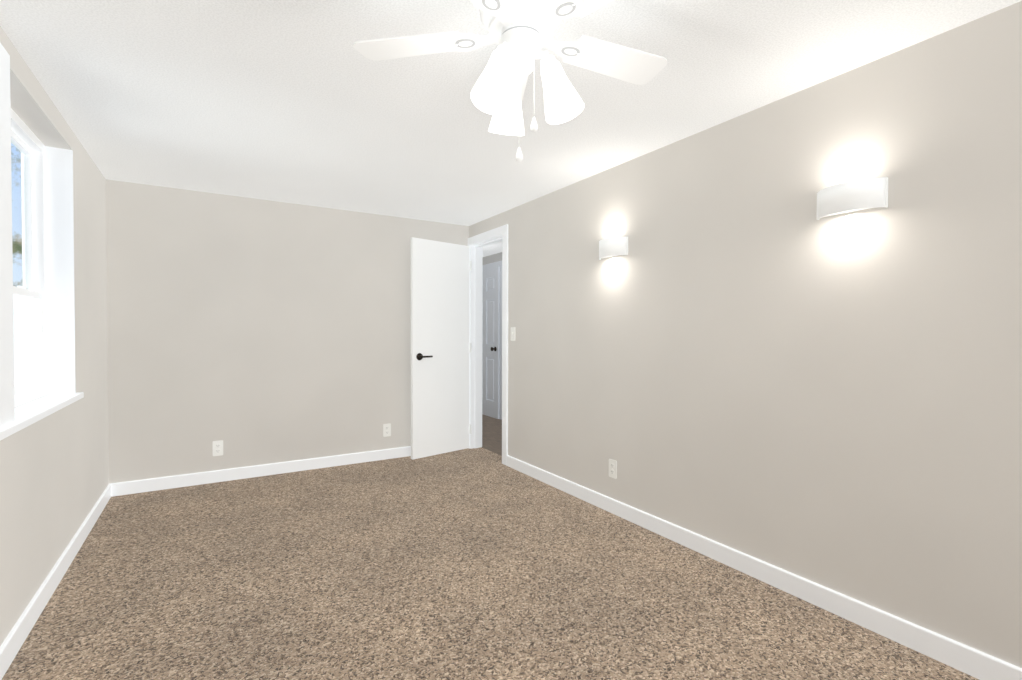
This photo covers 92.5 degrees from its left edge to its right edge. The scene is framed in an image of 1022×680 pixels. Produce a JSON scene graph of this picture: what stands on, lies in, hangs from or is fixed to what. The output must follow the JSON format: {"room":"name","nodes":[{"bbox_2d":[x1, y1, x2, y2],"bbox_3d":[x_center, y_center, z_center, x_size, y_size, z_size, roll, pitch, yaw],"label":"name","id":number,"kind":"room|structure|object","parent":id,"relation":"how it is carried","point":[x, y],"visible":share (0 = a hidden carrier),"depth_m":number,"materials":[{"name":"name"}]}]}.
{"room":"empty bedroom","nodes":[
{"label":"empty bedroom","id":0,"kind":"room"},
{"bbox_2d":[0,26,108,645],"bbox_3d":[-1.366,0.034,0.871,0.200,2.200,6.040,0,1,-32],"label":"wall","id":1,"kind":"structure","parent":0,"point":[54,475],"depth_m":2.36,"materials":[{"name":"beige paint"}]},
{"bbox_2d":[0,43,75,427],"bbox_3d":[-2.054,-0.362,2.009,0.195,1.303,1.230,0,1,-32],"label":"window unit","id":2,"kind":"structure","parent":1,"relation":"in","point":[30,340],"depth_m":2.45,"materials":[{"name":"white plastic"}]},
{"bbox_2d":[0,392,83,440],"bbox_3d":[-2.014,0.304,2.045,0.133,0.030,1.290,0,1,-32],"label":"window sill","id":3,"kind":"structure","parent":1,"relation":"attached to","point":[30,413],"depth_m":2.06,"materials":[{"name":"white wood"}]},
{"bbox_2d":[0,484,110,679],"bbox_3d":[-1.278,1.088,0.944,0.014,0.090,5.800,0,1,-32],"label":"baseboard","id":4,"kind":"structure","parent":1,"relation":"attached to","point":[13,642],"depth_m":2.06,"materials":[{"name":"white wood"}]},
{"bbox_2d":[106,179,468,483],"bbox_3d":[-1.726,-0.018,4.124,2.994,2.200,0.120,0,1,-32],"label":"wall","id":5,"kind":"structure","parent":0,"point":[250,331],"depth_m":3.85,"materials":[{"name":"beige paint"}]},
{"bbox_2d":[213,440,222,455],"bbox_3d":[-2.243,0.829,3.746,0.070,0.115,0.008,0,1,-32],"label":"electrical outlet","id":6,"kind":"object","parent":5,"relation":"attached to","point":[217,448],"visible":1,"depth_m":3.74,"materials":[{"name":"white plastic"}]},
{"bbox_2d":[110,446,410,496],"bbox_3d":[-1.617,1.037,4.131,2.774,0.090,0.014,0,1,-32],"label":"baseboard","id":7,"kind":"structure","parent":5,"relation":"attached to","point":[158,483],"depth_m":3.85,"materials":[{"name":"white wood"}]},
{"bbox_2d":[383,424,390,436],"bbox_3d":[-1.123,0.817,4.434,0.070,0.115,0.008,0,1,-32],"label":"electrical outlet","id":8,"kind":"object","parent":5,"relation":"attached to","point":[386,430],"visible":1,"depth_m":4.43,"materials":[{"name":"white plastic"}]},
{"bbox_2d":[2,447,978,679],"bbox_3d":[-0.128,1.175,1.652,3.114,0.100,6.040,0,1,-32],"label":"floor","id":9,"kind":"structure","parent":0,"point":[480,563],"depth_m":2.13,"materials":[{"name":"brown carpet"}]},
{"bbox_2d":[482,414,501,455],"bbox_3d":[-0.160,1.112,5.681,1.050,0.100,4.500,0,1,-32],"label":"floor","id":10,"kind":"structure","parent":0,"point":[491,434],"depth_m":5.51,"materials":[{"name":"brown wood"}]},
{"bbox_2d":[482,252,501,419],"bbox_3d":[0.247,-0.041,5.912,0.100,2.200,4.500,0,1,-32],"label":"wall","id":11,"kind":"structure","parent":0,"point":[493,258],"depth_m":6.59,"materials":[{"name":"paint"}]},
{"bbox_2d":[482,261,501,419],"bbox_3d":[-0.381,-0.003,6.736,0.104,2.075,0.910,0,1,-32],"label":"hall door","id":12,"kind":"structure","parent":11,"relation":"in","point":[491,339],"depth_m":6.57,"materials":[{"name":"grey wood"}]},
{"bbox_2d":[0,0,1021,256],"bbox_3d":[-0.376,-1.148,3.032,4.164,0.100,8.720,0,1,-32],"label":"ceiling","id":13,"kind":"structure","parent":0,"point":[304,102],"depth_m":2.09,"materials":[{"name":"white paint"}]},
{"bbox_2d":[353,0,666,161],"bbox_3d":[0.055,-0.785,1.423,0.968,0.572,0.981,0,1,-32],"label":"ceiling fan","id":14,"kind":"object","parent":13,"relation":"hanging from","point":[521,33],"visible":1,"depth_m":1.41,"materials":[{"name":"white"}]},
{"bbox_2d":[469,1,1021,667],"bbox_3d":[0.475,-0.003,3.517,0.120,2.200,8.620,0,1,-32],"label":"wall","id":15,"kind":"structure","parent":0,"point":[741,347],"depth_m":2.06,"materials":[{"name":"beige paint"}]},
{"bbox_2d":[468,224,507,465],"bbox_3d":[-0.182,0.040,4.587,0.152,2.078,0.800,0,1,-32],"label":"door frame","id":16,"kind":"structure","parent":15,"relation":"attached to","point":[477,243],"depth_m":4.82,"materials":[{"name":"white wood"}]},
{"bbox_2d":[411,237,471,459],"bbox_3d":[-0.650,0.075,4.591,0.656,1.980,0.147,-1,1,-44],"label":"door","id":17,"kind":"structure","parent":16,"relation":"attached to","point":[441,347],"depth_m":4.55,"materials":[{"name":"white wood"}]},
{"bbox_2d":[510,327,514,340],"bbox_3d":[0.012,-0.051,4.141,0.015,0.115,0.070,0,1,-32],"label":"switch plate","id":18,"kind":"object","parent":15,"relation":"attached to","point":[512,334],"visible":1,"depth_m":4.14,"materials":[{"name":"white plastic"}]},
{"bbox_2d":[609,459,616,478],"bbox_3d":[0.648,0.822,3.123,0.008,0.115,0.070,0,1,-32],"label":"electrical outlet","id":19,"kind":"object","parent":15,"relation":"attached to","point":[612,468],"visible":1,"depth_m":3.11,"materials":[{"name":"white plastic"}]},
{"bbox_2d":[599,236,627,259],"bbox_3d":[0.621,-0.579,3.086,0.075,0.112,0.249,0,1,-32],"label":"sconce","id":20,"kind":"object","parent":15,"relation":"attached to","point":[612,246],"visible":1,"depth_m":3.02,"materials":[{"name":"white glass"}]},
{"bbox_2d":[507,455,1021,679],"bbox_3d":[1.288,1.077,2.078,0.014,0.090,5.045,0,1,-32],"label":"baseboard","id":21,"kind":"structure","parent":15,"relation":"attached to","point":[971,661],"depth_m":2.08,"materials":[{"name":"white wood"}]},
{"bbox_2d":[817,177,887,219],"bbox_3d":[1.328,-0.559,1.936,0.075,0.112,0.249,0,1,-32],"label":"sconce","id":22,"kind":"object","parent":15,"relation":"attached to","point":[852,196],"visible":1,"depth_m":1.89,"materials":[{"name":"white glass"}]},
{"label":"outside","id":23,"kind":"structure","parent":0,"visible":0},
{"bbox_2d":[11,143,21,286],"bbox_3d":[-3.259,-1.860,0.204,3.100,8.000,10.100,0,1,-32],"label":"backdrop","id":24,"kind":"structure","parent":23,"point":[16,175],"depth_m":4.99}
]}

